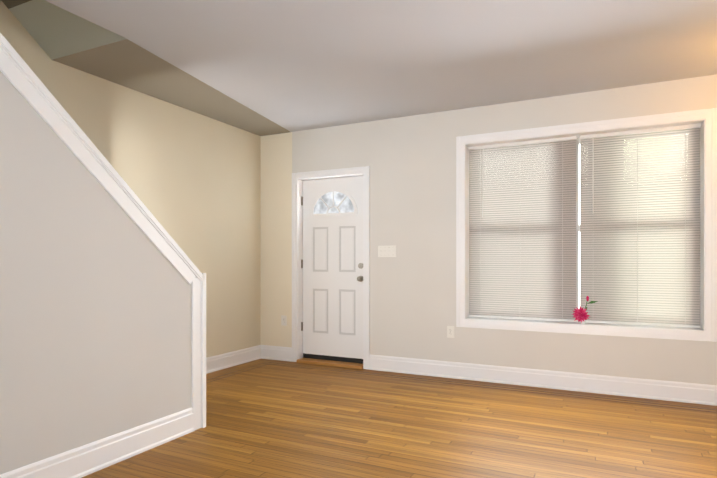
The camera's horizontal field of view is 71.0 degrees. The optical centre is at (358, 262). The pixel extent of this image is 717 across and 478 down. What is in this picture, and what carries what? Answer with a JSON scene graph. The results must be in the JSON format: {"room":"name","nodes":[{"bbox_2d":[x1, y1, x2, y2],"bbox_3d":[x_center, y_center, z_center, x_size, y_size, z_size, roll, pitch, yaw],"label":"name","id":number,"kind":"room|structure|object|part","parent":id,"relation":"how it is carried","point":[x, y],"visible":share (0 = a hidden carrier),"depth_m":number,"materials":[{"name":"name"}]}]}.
{"room":"empty living room","nodes":[
{"label":"empty living room","id":0,"kind":"room"},
{"bbox_2d":[1,0,125,59],"bbox_3d":[-2.662,-2.961,2.020,0.800,2.920,3.400,0,0,26],"label":"soffit","id":1,"kind":"structure","parent":0,"point":[54,31],"depth_m":3.45,"materials":[{"name":"paint"}]},
{"bbox_2d":[0,71,195,474],"bbox_3d":[-2.356,-0.178,1.326,0.364,2.645,4.975,0,0,26],"label":"wall","id":2,"kind":"structure","parent":0,"point":[95,316],"depth_m":2.64,"materials":[{"name":"paint"}]},
{"bbox_2d":[0,407,193,477],"bbox_3d":[-2.200,1.065,1.209,0.021,0.160,4.900,0,0,26],"label":"baseboard","id":3,"kind":"structure","parent":2,"relation":"attached to","point":[88,459],"depth_m":2.83,"materials":[{"name":"white paint"}]},
{"bbox_2d":[0,33,205,430],"bbox_3d":[-1.674,-0.207,2.699,0.406,2.699,1.968,0,0,26],"label":"trim","id":4,"kind":"structure","parent":2,"relation":"attached to","point":[28,84],"depth_m":2.90,"materials":[{"name":"white paint"}]},
{"bbox_2d":[0,0,260,357],"bbox_3d":[-2.882,-1.557,2.709,0.200,5.400,7.400,0,0,26],"label":"wall","id":5,"kind":"structure","parent":0,"point":[192,179],"depth_m":4.99,"materials":[{"name":"paint"}]},
{"bbox_2d":[206,345,259,373],"bbox_3d":[-1.634,1.060,5.011,0.021,0.160,2.175,0,0,26],"label":"baseboard","id":6,"kind":"structure","parent":5,"relation":"attached to","point":[226,360],"depth_m":5.51,"materials":[{"name":"white paint"}]},
{"bbox_2d":[45,0,716,135],"bbox_3d":[-0.571,-1.625,1.688,4.850,0.252,7.200,0,0,26],"label":"ceiling","id":7,"kind":"structure","parent":0,"point":[264,67],"depth_m":3.60,"materials":[{"name":"paint"}]},
{"bbox_2d":[82,359,716,477],"bbox_3d":[-0.560,1.244,1.715,5.250,0.200,7.650,0,0,26],"label":"floor","id":8,"kind":"structure","parent":0,"point":[271,420],"depth_m":3.34,"materials":[{"name":"brown wood"}]},
{"bbox_2d":[261,74,716,384],"bbox_3d":[1.067,-1.560,5.034,5.250,5.400,0.250,0,0,26],"label":"wall","id":9,"kind":"structure","parent":0,"point":[410,161],"depth_m":5.06,"materials":[{"name":"paint"}]},
{"bbox_2d":[260,345,291,361],"bbox_3d":[-0.951,1.058,5.875,0.428,0.160,0.021,0,0,26],"label":"baseboard","id":10,"kind":"structure","parent":9,"relation":"attached to","point":[266,351],"depth_m":5.88,"materials":[{"name":"white paint"}]},
{"bbox_2d":[281,315,286,325],"bbox_3d":[-0.867,0.673,5.840,0.072,0.116,0.009,0,0,26],"label":"outlet","id":11,"kind":"object","parent":9,"relation":"attached to","point":[283,320],"visible":1,"depth_m":5.84,"materials":[{"name":"white plastic"}]},
{"bbox_2d":[297,357,362,368],"bbox_3d":[-0.272,1.119,5.674,0.826,0.040,0.285,0,0,26],"label":"door sill","id":12,"kind":"structure","parent":9,"relation":"attached to","point":[338,363],"depth_m":5.57,"materials":[{"name":"brown wood"}]},
{"bbox_2d":[292,166,369,369],"bbox_3d":[-0.268,0.056,5.679,0.978,2.166,0.270,0,0,26],"label":"door frame","id":13,"kind":"structure","parent":9,"relation":"attached to","point":[365,170],"depth_m":5.75,"materials":[{"name":"white paint"}]},
{"bbox_2d":[301,176,362,362],"bbox_3d":[-0.290,0.075,5.647,0.829,2.044,0.116,0,0,26],"label":"front door","id":14,"kind":"structure","parent":9,"relation":"in","point":[332,322],"depth_m":5.66,"materials":[{"name":"white paint"}]},
{"bbox_2d":[378,245,395,256],"bbox_3d":[0.301,-0.121,5.262,0.192,0.115,0.018,0,0,26],"label":"switch plate","id":15,"kind":"object","parent":9,"relation":"attached to","point":[387,251],"visible":1,"depth_m":5.25,"materials":[{"name":"white plastic"}]},
{"bbox_2d":[447,326,453,337],"bbox_3d":[0.911,0.685,4.969,0.072,0.116,0.009,0,0,26],"label":"outlet","id":16,"kind":"object","parent":9,"relation":"attached to","point":[450,331],"visible":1,"depth_m":4.97,"materials":[{"name":"white plastic"}]},
{"bbox_2d":[206,354,716,412],"bbox_3d":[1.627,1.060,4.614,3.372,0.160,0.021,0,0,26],"label":"baseboard","id":17,"kind":"structure","parent":9,"relation":"attached to","point":[705,394],"depth_m":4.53,"materials":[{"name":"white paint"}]},
{"bbox_2d":[466,317,703,330],"bbox_3d":[1.970,0.557,4.595,1.972,0.016,0.250,0,0,26],"label":"window sill","id":18,"kind":"structure","parent":9,"relation":"attached to","point":[593,324],"depth_m":4.46,"materials":[{"name":"white paint"}]},
{"bbox_2d":[572,296,597,323],"bbox_3d":[2.007,0.423,4.463,0.212,0.253,0.117,0,0,26],"label":"flower","id":19,"kind":"object","parent":18,"relation":"on","point":[580,315],"visible":1,"depth_m":4.46,"materials":[{"name":"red plant"}]},
{"bbox_2d":[456,108,716,341],"bbox_3d":[1.965,-0.302,4.585,2.110,1.864,0.270,0,0,26],"label":"window","id":20,"kind":"structure","parent":9,"relation":"in","point":[709,116],"depth_m":4.36,"materials":[{"name":"white paint"}]},
{"bbox_2d":[468,136,576,321],"bbox_3d":[1.539,-0.306,4.790,0.990,1.690,0.055,0,0,26],"label":"window blind","id":21,"kind":"object","parent":20,"relation":"attached to","point":[522,250],"visible":0.92,"depth_m":4.79,"materials":[{"name":"plastic"}]},
{"bbox_3d":[2.005,-0.301,4.666,1.944,1.700,0.060,0,0,26],"label":"window sashes","id":22,"kind":"part","parent":20,"relation":"part of","materials":[{"name":"white plastic"}]},
{"bbox_2d":[580,124,700,327],"bbox_3d":[2.420,-0.305,4.359,0.920,1.690,0.055,0,0,26],"label":"window blind","id":23,"kind":"object","parent":20,"relation":"attached to","point":[639,248],"visible":0.96,"depth_m":4.36,"materials":[{"name":"plastic"}]},
{"label":"outside","id":24,"kind":"structure","parent":0,"visible":0},
{"bbox_2d":[480,134,687,307],"bbox_3d":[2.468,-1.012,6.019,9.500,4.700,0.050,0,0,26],"label":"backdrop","id":25,"kind":"structure","parent":24,"point":[579,192],"depth_m":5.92,"materials":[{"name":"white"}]},
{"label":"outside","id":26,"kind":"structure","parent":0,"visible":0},
{"bbox_2d":[588,140,623,183],"bbox_3d":[2.342,-0.360,4.763,0.300,3.400,0.160,0,0,26],"label":"porch post","id":27,"kind":"object","parent":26,"point":[604,156],"depth_m":4.68,"materials":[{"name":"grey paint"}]}
]}

